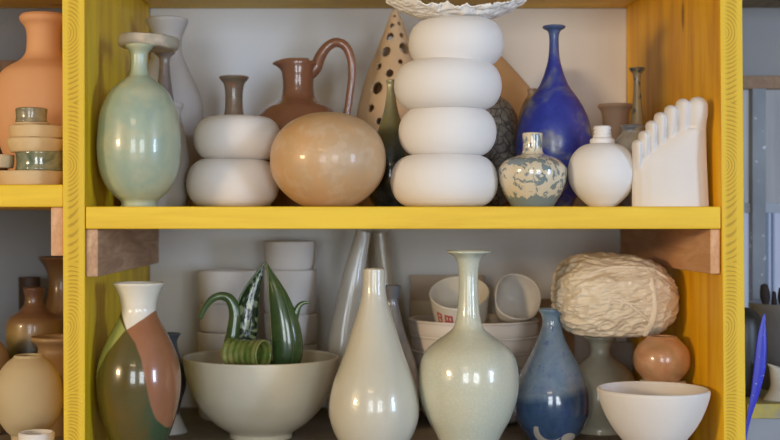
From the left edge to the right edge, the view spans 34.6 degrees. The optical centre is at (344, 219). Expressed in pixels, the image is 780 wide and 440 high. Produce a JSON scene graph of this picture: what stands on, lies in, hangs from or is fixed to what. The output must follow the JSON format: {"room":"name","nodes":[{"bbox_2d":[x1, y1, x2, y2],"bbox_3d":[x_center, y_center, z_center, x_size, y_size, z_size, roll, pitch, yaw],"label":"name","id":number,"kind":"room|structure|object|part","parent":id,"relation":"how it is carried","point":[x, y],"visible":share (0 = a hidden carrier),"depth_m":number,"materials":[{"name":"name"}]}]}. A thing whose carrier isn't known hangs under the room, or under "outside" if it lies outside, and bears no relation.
{"room":"art studio","nodes":[
{"label":"art studio","id":0,"kind":"room"},
{"bbox_2d":[0,8,779,407],"bbox_3d":[0.000,0.000,2.050,7.200,2.700,0.100,0,0,0],"label":"wall","id":1,"kind":"structure","parent":0,"point":[25,235],"depth_m":2.00,"materials":[{"name":"white paint"}]},
{"bbox_2d":[742,0,779,7],"bbox_3d":[0.765,-0.354,1.899,0.400,0.030,0.200,0,0,0],"label":"wall shelf","id":2,"kind":"object","parent":1,"relation":"attached to","point":[745,3],"visible":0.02,"depth_m":1.96,"materials":[{"name":"grey wood"}]},
{"bbox_2d":[743,76,779,306],"bbox_3d":[0.824,-0.026,1.988,0.448,0.405,0.024,0,0,0],"label":"window","id":3,"kind":"structure","parent":1,"relation":"in","point":[761,94],"depth_m":1.99,"materials":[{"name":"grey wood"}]},
{"bbox_3d":[0.655,-0.032,1.986,0.022,0.352,0.020,0,0,0],"label":"post","id":4,"kind":"part","parent":3,"relation":"part of","materials":[{"name":"grey metal"}]},
{"bbox_3d":[0.824,-0.218,1.990,0.448,0.021,0.020,0,0,0],"label":"rail","id":5,"kind":"part","parent":3,"relation":"part of","materials":[{"name":"brown wood"}]},
{"bbox_3d":[0.827,-0.116,1.998,0.442,0.184,0.003,0,0,0],"label":"pane","id":6,"kind":"part","parent":3,"relation":"part of","materials":[{"name":"grey glass"}]},
{"bbox_3d":[0.827,0.082,1.998,0.442,0.189,0.003,0,0,0],"label":"pane","id":7,"kind":"part","parent":3,"relation":"part of","materials":[{"name":"grey"}]},
{"bbox_3d":[0.671,0.058,1.991,0.005,0.141,0.010,0,0,0],"label":"post","id":8,"kind":"part","parent":3,"relation":"part of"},
{"bbox_3d":[0.682,0.058,1.992,0.004,0.141,0.008,0,0,0],"label":"post","id":9,"kind":"part","parent":3,"relation":"part of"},
{"bbox_3d":[0.000,1.400,-0.500,7.200,0.100,5.200,0,0,0],"label":"floor","id":10,"kind":"structure","parent":0,"visible":0},
{"bbox_2d":[0,0,745,439],"bbox_3d":[-0.174,0.492,1.750,1.327,1.716,0.500,0,0,0],"label":"shelving rack","id":11,"kind":"object","parent":10,"relation":"on","point":[687,49],"visible":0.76,"depth_m":1.72,"materials":[{"name":"yellow wood"}]},
{"bbox_2d":[0,342,8,434],"bbox_3d":[-0.501,0.232,1.750,0.062,0.137,0.062,0,0,43],"label":"round pot","id":12,"kind":"object","parent":11,"relation":"on","point":[4,356],"visible":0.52,"depth_m":1.74,"materials":[{"name":"ceramic"}]},
{"bbox_2d":[0,60,17,71],"bbox_3d":[-0.561,-0.146,1.956,0.147,0.207,0.012,0,0,0],"label":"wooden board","id":13,"kind":"object","parent":11,"relation":"on","point":[3,63],"visible":0.02,"depth_m":1.95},
{"bbox_2d":[18,277,40,309],"bbox_3d":[-0.492,0.195,1.950,0.034,0.211,0.034,0,0,-23],"label":"cylinder","id":14,"kind":"object","parent":11,"relation":"on","point":[23,281],"visible":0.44,"depth_m":1.94,"materials":[{"name":"ceramic"}]},
{"bbox_2d":[0,11,62,169],"bbox_3d":[-0.405,-0.159,1.680,0.134,0.233,0.134,0,0,-17],"label":"terracotta vase","id":15,"kind":"object","parent":11,"relation":"on","point":[35,80],"visible":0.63,"depth_m":1.63,"materials":[{"name":"orange ceramic"}]},
{"bbox_2d":[0,170,62,184],"bbox_3d":[-0.392,-0.052,1.560,0.082,0.019,0.082,0,0,0],"label":"disc","id":16,"kind":"object","parent":11,"relation":"on","point":[7,177],"visible":0.76,"depth_m":1.52,"materials":[{"name":"ceramic"}]},
{"bbox_2d":[0,154,14,167],"bbox_3d":[-0.436,-0.073,1.560,0.045,0.017,0.045,0,0,0],"label":"disc","id":17,"kind":"object","parent":16,"relation":"on","point":[6,161],"visible":1,"depth_m":1.55,"materials":[{"name":"ceramic"}]},
{"bbox_2d":[15,151,62,170],"bbox_3d":[-0.381,-0.073,1.560,0.060,0.024,0.060,0,0,0],"label":"ring","id":18,"kind":"object","parent":16,"relation":"on","point":[25,160],"visible":0.89,"depth_m":1.53,"materials":[{"name":"green ceramic"}]},
{"bbox_2d":[6,137,62,152],"bbox_3d":[-0.386,-0.093,1.560,0.072,0.018,0.072,0,0,0],"label":"disc","id":19,"kind":"object","parent":18,"relation":"on","point":[14,144],"visible":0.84,"depth_m":1.53,"materials":[{"name":"ceramic"}]},
{"bbox_2d":[9,124,62,138],"bbox_3d":[-0.384,-0.109,1.560,0.070,0.016,0.070,0,0,0],"label":"disc","id":20,"kind":"object","parent":19,"relation":"on","point":[24,130],"visible":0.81,"depth_m":1.53,"materials":[{"name":"ceramic"}]},
{"bbox_2d":[14,121,49,124],"bbox_3d":[-0.391,-0.119,1.560,0.045,0.005,0.045,0,0,0],"label":"disc","id":21,"kind":"object","parent":20,"relation":"on","point":[24,122],"visible":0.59,"depth_m":1.54,"materials":[{"name":"ceramic"}]},
{"bbox_2d":[15,107,47,121],"bbox_3d":[-0.391,-0.131,1.560,0.039,0.018,0.039,0,0,0],"label":"ring","id":22,"kind":"object","parent":21,"relation":"on","point":[30,114],"visible":0.91,"depth_m":1.54,"materials":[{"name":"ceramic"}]},
{"bbox_2d":[0,353,63,439],"bbox_3d":[-0.413,0.238,1.630,0.088,0.124,0.088,0,0,0],"label":"vase","id":23,"kind":"object","parent":11,"relation":"on","point":[31,388],"visible":0.87,"depth_m":1.60,"materials":[{"name":"beige ceramic"}]},
{"bbox_2d":[5,287,61,359],"bbox_3d":[-0.458,0.200,1.840,0.082,0.201,0.082,0,0,-43],"label":"bottle","id":24,"kind":"object","parent":11,"relation":"on","point":[33,319],"visible":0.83,"depth_m":1.81,"materials":[{"name":"brown ceramic"}]},
{"bbox_2d":[18,429,54,439],"bbox_3d":[-0.379,0.280,1.535,0.044,0.040,0.044,0,0,0],"label":"cup","id":25,"kind":"object","parent":11,"relation":"on","point":[33,434],"visible":1,"depth_m":1.52,"materials":[{"name":"white ceramic"}]},
{"bbox_2d":[30,334,63,437],"bbox_3d":[-0.402,0.231,1.750,0.090,0.138,0.090,0,0,13],"label":"jar","id":26,"kind":"object","parent":11,"relation":"on","point":[50,346],"visible":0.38,"depth_m":1.72,"materials":[{"name":"beige ceramic"}]},
{"bbox_2d":[38,256,62,333],"bbox_3d":[-0.435,0.178,1.930,0.078,0.243,0.078,0,0,20],"label":"vase","id":27,"kind":"object","parent":11,"relation":"on","point":[53,265],"visible":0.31,"depth_m":1.91,"materials":[{"name":"brown ceramic"}]},
{"bbox_2d":[96,281,180,439],"bbox_3d":[-0.257,0.189,1.555,0.105,0.222,0.105,0,0,27],"label":"vase","id":28,"kind":"object","parent":11,"relation":"on","point":[138,372],"visible":1,"depth_m":1.52,"materials":[{"name":"green ceramic"}]},
{"bbox_2d":[96,43,180,206],"bbox_3d":[-0.256,-0.117,1.555,0.104,0.202,0.104,0,0,28],"label":"vase","id":29,"kind":"object","parent":11,"relation":"on","point":[138,142],"visible":1,"depth_m":1.52,"materials":[{"name":"ceramic"}]},
{"bbox_2d":[118,32,179,52],"bbox_3d":[-0.249,-0.225,1.587,0.078,0.019,0.078,0,0,14],"label":"dish","id":30,"kind":"object","parent":29,"relation":"on","point":[162,43],"visible":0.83,"depth_m":1.56,"materials":[{"name":"beige ceramic"}]},
{"bbox_2d":[154,52,174,100],"bbox_3d":[-0.251,-0.126,1.740,0.031,0.219,0.031,0,0,12],"label":"bottle","id":31,"kind":"object","parent":11,"relation":"on","point":[164,77],"visible":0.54,"depth_m":1.73,"materials":[{"name":"grey ceramic"}]},
{"bbox_2d":[157,101,189,206],"bbox_3d":[-0.249,-0.087,1.680,0.081,0.141,0.081,0,0,0],"label":"vase","id":32,"kind":"object","parent":11,"relation":"on","point":[177,196],"visible":0.19,"depth_m":1.66,"materials":[{"name":"grey ceramic"}]},
{"bbox_2d":[146,16,202,206],"bbox_3d":[-0.257,-0.153,1.805,0.104,0.274,0.104,0,0,33],"label":"vase","id":33,"kind":"object","parent":11,"relation":"on","point":[184,88],"visible":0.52,"depth_m":1.78,"materials":[{"name":"white ceramic"}]},
{"bbox_2d":[167,332,187,434],"bbox_3d":[-0.252,0.230,1.770,0.059,0.140,0.059,0,0,-33],"label":"vase","id":34,"kind":"object","parent":11,"relation":"on","point":[179,427],"visible":0.3,"depth_m":1.76,"materials":[{"name":"grey ceramic"}]},
{"bbox_2d":[198,406,210,420],"bbox_3d":[-0.179,0.278,1.900,0.088,0.045,0.088,0,0,0],"label":"cup","id":35,"kind":"object","parent":11,"relation":"on","point":[202,415],"visible":0.06,"depth_m":1.88,"materials":[{"name":"ceramic"}]},
{"bbox_2d":[186,158,278,206],"bbox_3d":[-0.147,-0.049,1.646,0.122,0.065,0.123,0,0,0],"label":"vessel","id":36,"kind":"object","parent":11,"relation":"on","point":[210,182],"visible":0.83,"depth_m":1.60,"materials":[{"name":"white ceramic"}]},
{"bbox_2d":[194,114,279,159],"bbox_3d":[-0.141,-0.107,1.645,0.115,0.058,0.117,0,0,0],"label":"vessel","id":37,"kind":"object","parent":36,"relation":"on","point":[229,135],"visible":0.83,"depth_m":1.60,"materials":[{"name":"white ceramic"}]},
{"bbox_2d":[219,75,248,114],"bbox_3d":[-0.163,-0.113,1.830,0.054,0.194,0.054,0,0,-13],"label":"bottle","id":38,"kind":"object","parent":11,"relation":"on","point":[233,84],"visible":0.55,"depth_m":1.82,"materials":[{"name":"ceramic"}]},
{"bbox_2d":[182,349,338,439],"bbox_3d":[-0.116,0.244,1.730,0.216,0.112,0.216,0,0,-3],"label":"bowl","id":39,"kind":"object","parent":11,"relation":"on","point":[248,402],"visible":0.94,"depth_m":1.65,"materials":[{"name":"beige ceramic"}]},
{"bbox_2d":[198,262,309,364],"bbox_3d":[-0.127,0.167,1.713,0.110,0.220,0.114,0,0,45],"label":"leaf sculpture","id":40,"kind":"object","parent":39,"relation":"in","point":[241,346],"visible":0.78,"depth_m":1.71,"materials":[{"name":"green ceramic"}]},
{"bbox_2d":[258,38,355,206],"bbox_3d":[-0.068,-0.139,1.800,0.139,0.246,0.139,0,0,-39],"label":"pitcher","id":41,"kind":"object","parent":11,"relation":"on","point":[297,99],"visible":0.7,"depth_m":1.78,"materials":[{"name":"red ceramic"}]},
{"bbox_3d":[-0.021,-0.188,1.800,0.074,0.149,0.020,0,0,0],"label":"handle","id":42,"kind":"part","parent":41,"relation":"part of","materials":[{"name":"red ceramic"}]},
{"bbox_2d":[270,112,385,206],"bbox_3d":[-0.022,-0.076,1.585,0.147,0.120,0.147,0,0,-43],"label":"vase","id":43,"kind":"object","parent":11,"relation":"on","point":[319,159],"visible":0.97,"depth_m":1.53,"materials":[{"name":"ceramic"}]},
{"bbox_2d":[327,230,370,417],"bbox_3d":[0.005,0.157,1.870,0.068,0.285,0.045,0,0,0],"label":"vase","id":44,"kind":"object","parent":11,"relation":"on","point":[349,295],"visible":0.61,"depth_m":1.85,"materials":[{"name":"grey ceramic"}]},
{"bbox_2d":[329,268,418,439],"bbox_3d":[0.036,0.181,1.575,0.113,0.239,0.113,0,0,0],"label":"vase","id":45,"kind":"object","parent":11,"relation":"on","point":[374,396],"visible":1,"depth_m":1.54,"materials":[{"name":"beige ceramic"}]},
{"bbox_2d":[373,232,393,284],"bbox_3d":[0.068,0.159,1.931,0.046,0.282,0.040,0,0,25],"label":"vase","id":46,"kind":"object","parent":11,"relation":"on","point":[381,239],"visible":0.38,"depth_m":1.92,"materials":[{"name":"grey ceramic"}]},
{"bbox_2d":[357,9,412,206],"bbox_3d":[0.074,-0.166,1.860,0.119,0.299,0.119,0,0,-13],"label":"cone","id":47,"kind":"object","parent":11,"relation":"on","point":[388,59],"visible":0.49,"depth_m":1.83,"materials":[{"name":"beige ceramic"}]},
{"bbox_3d":[0.069,0.155,1.999,0.761,0.288,0.002,0,0,0],"label":"panel","id":48,"kind":"part","parent":11,"relation":"part of","materials":[{"name":"white paint"}]},
{"bbox_3d":[0.069,-0.177,1.999,0.761,0.321,0.002,0,0,0],"label":"panel","id":49,"kind":"part","parent":11,"relation":"part of","materials":[{"name":"white paint"}]},
{"bbox_2d":[368,79,409,206],"bbox_3d":[0.063,-0.103,1.700,0.076,0.174,0.076,0,0,17],"label":"bottle","id":50,"kind":"object","parent":11,"relation":"on","point":[388,130],"visible":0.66,"depth_m":1.68,"materials":[{"name":"green ceramic"}]},
{"bbox_2d":[385,285,419,400],"bbox_3d":[0.067,0.197,1.800,0.081,0.206,0.081,0,0,13],"label":"vase","id":51,"kind":"object","parent":11,"relation":"on","point":[392,291],"visible":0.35,"depth_m":1.79,"materials":[{"name":"grey ceramic"}]},
{"bbox_2d":[409,300,432,409],"bbox_3d":[0.154,0.213,1.972,0.105,0.174,0.008,0,0,0],"label":"tile","id":52,"kind":"structure","parent":11,"relation":"on","point":[416,307],"depth_m":1.97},
{"bbox_2d":[390,153,497,206],"bbox_3d":[0.126,-0.049,1.585,0.136,0.066,0.136,0,0,0],"label":"vessel","id":53,"kind":"object","parent":11,"relation":"on","point":[437,179],"visible":0.91,"depth_m":1.53,"materials":[{"name":"white ceramic"}]},
{"bbox_2d":[399,107,495,155],"bbox_3d":[0.130,-0.111,1.585,0.124,0.062,0.122,0,0,0],"label":"vessel","id":54,"kind":"object","parent":53,"relation":"on","point":[430,130],"visible":0.86,"depth_m":1.54,"materials":[{"name":"white ceramic"}]},
{"bbox_2d":[394,57,501,109],"bbox_3d":[0.130,-0.170,1.585,0.136,0.062,0.137,0,0,0],"label":"vessel","id":55,"kind":"object","parent":54,"relation":"on","point":[434,81],"visible":0.86,"depth_m":1.53,"materials":[{"name":"white ceramic"}]},
{"bbox_2d":[409,16,503,63],"bbox_3d":[0.141,-0.224,1.585,0.121,0.060,0.120,0,0,0],"label":"vessel","id":56,"kind":"object","parent":55,"relation":"on","point":[472,37],"visible":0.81,"depth_m":1.54,"materials":[{"name":"white ceramic"}]},
{"bbox_2d":[386,0,526,19],"bbox_3d":[0.141,-0.269,1.586,0.184,0.033,0.097,0,0,-4],"label":"dish","id":57,"kind":"object","parent":56,"relation":"on","point":[418,9],"visible":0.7,"depth_m":1.56,"materials":[{"name":"ceramic"}]},
{"bbox_2d":[410,275,483,299],"bbox_3d":[0.162,0.194,1.985,0.118,0.213,0.008,0,0,0],"label":"tile","id":58,"kind":"structure","parent":11,"relation":"on","point":[420,285],"depth_m":1.98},
{"bbox_2d":[418,250,518,439],"bbox_3d":[0.156,0.169,1.580,0.126,0.262,0.126,0,0,-18],"label":"vase","id":59,"kind":"object","parent":11,"relation":"on","point":[468,379],"visible":1,"depth_m":1.54,"materials":[{"name":"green ceramic"}]},
{"bbox_2d":[420,399,516,423],"bbox_3d":[0.193,0.278,1.855,0.166,0.043,0.166,0,0,37],"label":"bowl","id":60,"kind":"object","parent":11,"relation":"on","point":[513,419],"visible":0.04,"depth_m":1.80,"materials":[{"name":"white ceramic"}]},
{"bbox_3d":[0.191,0.256,1.855,0.175,0.043,0.175,0,0,0],"label":"bowl","id":61,"kind":"object","parent":60,"relation":"on","visible":0},
{"bbox_3d":[0.193,0.234,1.855,0.182,0.043,0.182,0,0,0],"label":"bowl","id":62,"kind":"object","parent":61,"relation":"on","visible":0},
{"bbox_2d":[411,347,529,368],"bbox_3d":[0.191,0.212,1.855,0.188,0.043,0.188,0,0,-2],"label":"bowl","id":63,"kind":"object","parent":62,"relation":"on","point":[521,359],"visible":0.12,"depth_m":1.79,"materials":[{"name":"white ceramic"}]},
{"bbox_2d":[410,333,538,353],"bbox_3d":[0.193,0.189,1.855,0.192,0.043,0.192,0,0,-28],"label":"bowl","id":64,"kind":"object","parent":63,"relation":"on","point":[524,345],"visible":0.24,"depth_m":1.79,"materials":[{"name":"white ceramic"}]},
{"bbox_2d":[409,314,539,338],"bbox_3d":[0.191,0.167,1.855,0.193,0.043,0.193,0,0,42],"label":"bowl","id":65,"kind":"object","parent":64,"relation":"on","point":[420,325],"visible":0.52,"depth_m":1.79,"materials":[{"name":"white ceramic"}]},
{"bbox_2d":[429,276,488,322],"bbox_3d":[0.165,0.126,1.814,0.087,0.086,0.093,0,0,-7],"label":"cup","id":66,"kind":"object","parent":65,"relation":"on","point":[443,294],"visible":0.6,"depth_m":1.83,"materials":[{"name":"beige ceramic"}]},
{"bbox_2d":[493,273,540,322],"bbox_3d":[0.246,0.114,1.816,0.063,0.072,0.068,0,0,39],"label":"cup","id":67,"kind":"object","parent":65,"relation":"on","point":[516,298],"visible":0.97,"depth_m":1.84,"materials":[{"name":"grey ceramic"}]},
{"bbox_2d":[481,97,518,206],"bbox_3d":[0.201,-0.098,1.770,0.095,0.164,0.095,0,0,0],"label":"pot","id":68,"kind":"object","parent":11,"relation":"on","point":[504,115],"visible":0.26,"depth_m":1.73,"materials":[{"name":"grey ceramic"}]},
{"bbox_2d":[493,56,529,206],"bbox_3d":[0.247,-0.131,1.900,0.116,0.229,0.060,0,0,0],"label":"slab form","id":69,"kind":"object","parent":11,"relation":"on","point":[514,88],"visible":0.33,"depth_m":1.87,"materials":[{"name":"brown ceramic"}]},
{"bbox_2d":[518,88,536,122],"bbox_3d":[0.273,-0.104,1.820,0.044,0.175,0.044,0,0,0],"label":"bottle","id":70,"kind":"object","parent":11,"relation":"on","point":[530,91],"visible":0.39,"depth_m":1.81,"materials":[{"name":"ceramic"}]},
{"bbox_2d":[498,132,566,206],"bbox_3d":[0.235,-0.063,1.565,0.085,0.093,0.085,0,0,8],"label":"bottle","id":71,"kind":"object","parent":11,"relation":"on","point":[531,178],"visible":1,"depth_m":1.54,"materials":[{"name":"ceramic"}]},
{"bbox_2d":[514,308,589,439],"bbox_3d":[0.281,0.210,1.700,0.103,0.180,0.103,0,0,-38],"label":"bottle vase","id":72,"kind":"object","parent":11,"relation":"on","point":[553,402],"visible":0.94,"depth_m":1.67,"materials":[{"name":"blue ceramic"}]},
{"bbox_2d":[516,24,591,206],"bbox_3d":[0.284,-0.140,1.700,0.103,0.248,0.103,0,0,43],"label":"vase","id":73,"kind":"object","parent":11,"relation":"on","point":[554,110],"visible":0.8,"depth_m":1.67,"materials":[{"name":"ceramic"}]},
{"bbox_2d":[534,299,573,355],"bbox_3d":[0.329,0.213,1.980,0.068,0.175,0.008,0,0,0],"label":"tile","id":74,"kind":"structure","parent":11,"relation":"on","point":[545,303],"depth_m":1.98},
{"bbox_2d":[567,125,632,206],"bbox_3d":[0.322,-0.067,1.565,0.086,0.102,0.086,0,0,-37],"label":"bottle","id":75,"kind":"object","parent":11,"relation":"on","point":[600,172],"visible":0.98,"depth_m":1.53,"materials":[{"name":"white ceramic"}]},
{"bbox_2d":[578,336,634,434],"bbox_3d":[0.363,0.232,1.780,0.106,0.135,0.106,0,0,-43],"label":"vase","id":76,"kind":"object","parent":11,"relation":"on","point":[599,368],"visible":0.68,"depth_m":1.75,"materials":[{"name":"grey ceramic"}]},
{"bbox_2d":[551,251,679,337],"bbox_3d":[0.366,0.101,1.704,0.170,0.116,0.169,0,0,5],"label":"wrapped bundle","id":77,"kind":"object","parent":76,"relation":"on","point":[596,294],"visible":1,"depth_m":1.64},
{"bbox_2d":[598,103,631,206],"bbox_3d":[0.405,-0.095,1.870,0.052,0.157,0.052,0,0,-7],"label":"vase","id":78,"kind":"object","parent":11,"relation":"on","point":[614,115],"visible":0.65,"depth_m":1.85,"materials":[{"name":"ceramic"}]},
{"bbox_2d":[610,342,632,374],"bbox_3d":[0.441,0.246,1.978,0.055,0.107,0.008,0,0,0],"label":"tile","id":79,"kind":"object","parent":11,"relation":"on","point":[622,352],"depth_m":1.97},
{"bbox_2d":[615,124,644,206],"bbox_3d":[0.392,-0.073,1.700,0.056,0.113,0.056,0,0,33],"label":"jar","id":80,"kind":"object","parent":11,"relation":"on","point":[629,132],"visible":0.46,"depth_m":1.68,"materials":[{"name":"grey ceramic"}]},
{"bbox_2d":[629,67,644,123],"bbox_3d":[0.420,-0.118,1.800,0.030,0.203,0.030,0,0,-7],"label":"bud vase","id":81,"kind":"object","parent":11,"relation":"on","point":[636,114],"visible":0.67,"depth_m":1.79,"materials":[{"name":"brown ceramic"}]},
{"bbox_2d":[597,381,710,439],"bbox_3d":[0.379,0.253,1.538,0.136,0.093,0.136,0,0,27],"label":"bowl","id":82,"kind":"object","parent":11,"relation":"on","point":[636,410],"visible":1,"depth_m":1.49,"materials":[{"name":"white ceramic"}]},
{"bbox_2d":[640,379,686,383],"bbox_3d":[0.416,0.255,1.637,0.060,0.090,0.060,0,0,0],"label":"cup","id":83,"kind":"object","parent":11,"relation":"on","point":[681,380],"visible":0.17,"depth_m":1.63,"materials":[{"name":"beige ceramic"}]},
{"bbox_2d":[633,335,690,381],"bbox_3d":[0.415,0.181,1.637,0.073,0.058,0.073,0,0,43],"label":"pot","id":84,"kind":"object","parent":83,"relation":"on","point":[663,358],"visible":1,"depth_m":1.61,"materials":[{"name":"orange ceramic"}]},
{"bbox_2d":[632,97,708,206],"bbox_3d":[0.400,-0.084,1.539,0.096,0.135,0.049,0,0,0],"label":"sculpture","id":85,"kind":"object","parent":11,"relation":"on","point":[669,158],"visible":0.98,"depth_m":1.52,"materials":[{"name":"white ceramic"}]},
{"bbox_2d":[746,314,766,439],"bbox_3d":[0.535,0.208,1.630,0.029,0.171,0.004,0,0,0],"label":"ceramic piece","id":86,"kind":"object","parent":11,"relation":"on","point":[759,367],"visible":0.97,"depth_m":1.63,"materials":[{"name":"blue ceramic"}]},
{"bbox_3d":[-0.085,0.267,1.930,0.082,0.065,0.082,0,0,0],"label":"cup","id":87,"kind":"object","parent":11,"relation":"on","visible":0},
{"bbox_2d":[303,342,316,349],"bbox_3d":[-0.084,0.212,1.930,0.082,0.045,0.082,0,0,0],"label":"cup","id":88,"kind":"object","parent":87,"relation":"on","point":[310,346],"visible":0.05,"depth_m":1.91,"materials":[{"name":"ceramic"}]},
{"bbox_2d":[264,312,316,344],"bbox_3d":[-0.083,0.167,1.930,0.082,0.047,0.082,0,0,0],"label":"cup","id":89,"kind":"object","parent":88,"relation":"on","point":[308,322],"visible":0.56,"depth_m":1.91,"materials":[{"name":"ceramic"}]},
{"bbox_2d":[263,269,315,314],"bbox_3d":[-0.085,0.110,1.930,0.082,0.067,0.082,0,0,0],"label":"cup","id":90,"kind":"object","parent":89,"relation":"on","point":[300,285],"visible":0.63,"depth_m":1.90,"materials":[{"name":"ceramic"}]},
{"bbox_2d":[263,241,314,269],"bbox_3d":[-0.086,0.054,1.930,0.080,0.044,0.080,0,0,0],"label":"cup","id":91,"kind":"object","parent":90,"relation":"on","point":[279,255],"visible":0.94,"depth_m":1.90,"materials":[{"name":"ceramic"}]},
{"bbox_2d":[745,389,779,439],"bbox_3d":[0.753,0.800,1.835,0.411,1.100,0.270,0,0,0],"label":"bench","id":92,"kind":"object","parent":10,"relation":"on","point":[764,424],"visible":0.31,"depth_m":1.71,"materials":[{"name":"wood"}]},
{"bbox_2d":[745,307,760,396],"bbox_3d":[0.567,0.188,1.790,0.062,0.124,0.062,0,0,-37],"label":"jar","id":93,"kind":"object","parent":92,"relation":"on","point":[752,319],"visible":0.35,"depth_m":1.76,"materials":[{"name":"ceramic"}]},
{"bbox_3d":[0.753,0.760,1.713,0.411,0.980,0.014,0,0,0],"label":"panel","id":94,"kind":"part","parent":92,"relation":"part of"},
{"bbox_2d":[748,299,779,389],"bbox_3d":[0.686,0.187,1.860,0.164,0.127,0.164,0,0,0],"label":"tub","id":95,"kind":"object","parent":92,"relation":"on","point":[772,312],"visible":0.61,"depth_m":1.82,"materials":[{"name":"ceramic"}]},
{"bbox_2d":[760,283,769,303],"bbox_3d":[0.620,0.167,1.830,0.026,0.149,0.015,0,0,0],"label":"brush","id":96,"kind":"object","parent":95,"relation":"in","point":[764,288],"visible":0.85,"depth_m":1.82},
{"bbox_2d":[771,291,776,304],"bbox_3d":[0.630,0.173,1.830,0.012,0.138,0.008,0,0,0],"label":"brush","id":97,"kind":"object","parent":95,"relation":"in","point":[773,297],"visible":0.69,"depth_m":1.83,"materials":[{"name":"black"}]},
{"bbox_2d":[763,364,779,401],"bbox_3d":[0.637,0.225,1.740,0.111,0.050,0.050,0,0,0],"label":"vase","id":98,"kind":"object","parent":92,"relation":"on","point":[773,394],"visible":1,"depth_m":1.73,"materials":[{"name":"ceramic"}]},
{"bbox_3d":[-0.179,0.234,1.900,0.088,0.043,0.088,0,0,0],"label":"cup","id":99,"kind":"object","parent":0,"visible":0},
{"bbox_2d":[197,330,225,351],"bbox_3d":[-0.179,0.191,1.900,0.090,0.044,0.090,0,0,0],"label":"cup","id":100,"kind":"object","parent":99,"relation":"on","point":[206,341],"visible":0.29,"depth_m":1.86,"materials":[{"name":"ceramic"}]},
{"bbox_2d":[199,303,228,332],"bbox_3d":[-0.179,0.147,1.900,0.087,0.043,0.087,0,0,0],"label":"cup","id":101,"kind":"object","parent":100,"relation":"on","point":[215,319],"visible":0.39,"depth_m":1.86,"materials":[{"name":"ceramic"}]},
{"bbox_2d":[197,269,255,304],"bbox_3d":[-0.179,0.101,1.900,0.090,0.050,0.090,0,0,0],"label":"cup","id":102,"kind":"object","parent":101,"relation":"on","point":[210,281],"visible":0.67,"depth_m":1.86,"materials":[{"name":"ceramic"}]}
]}

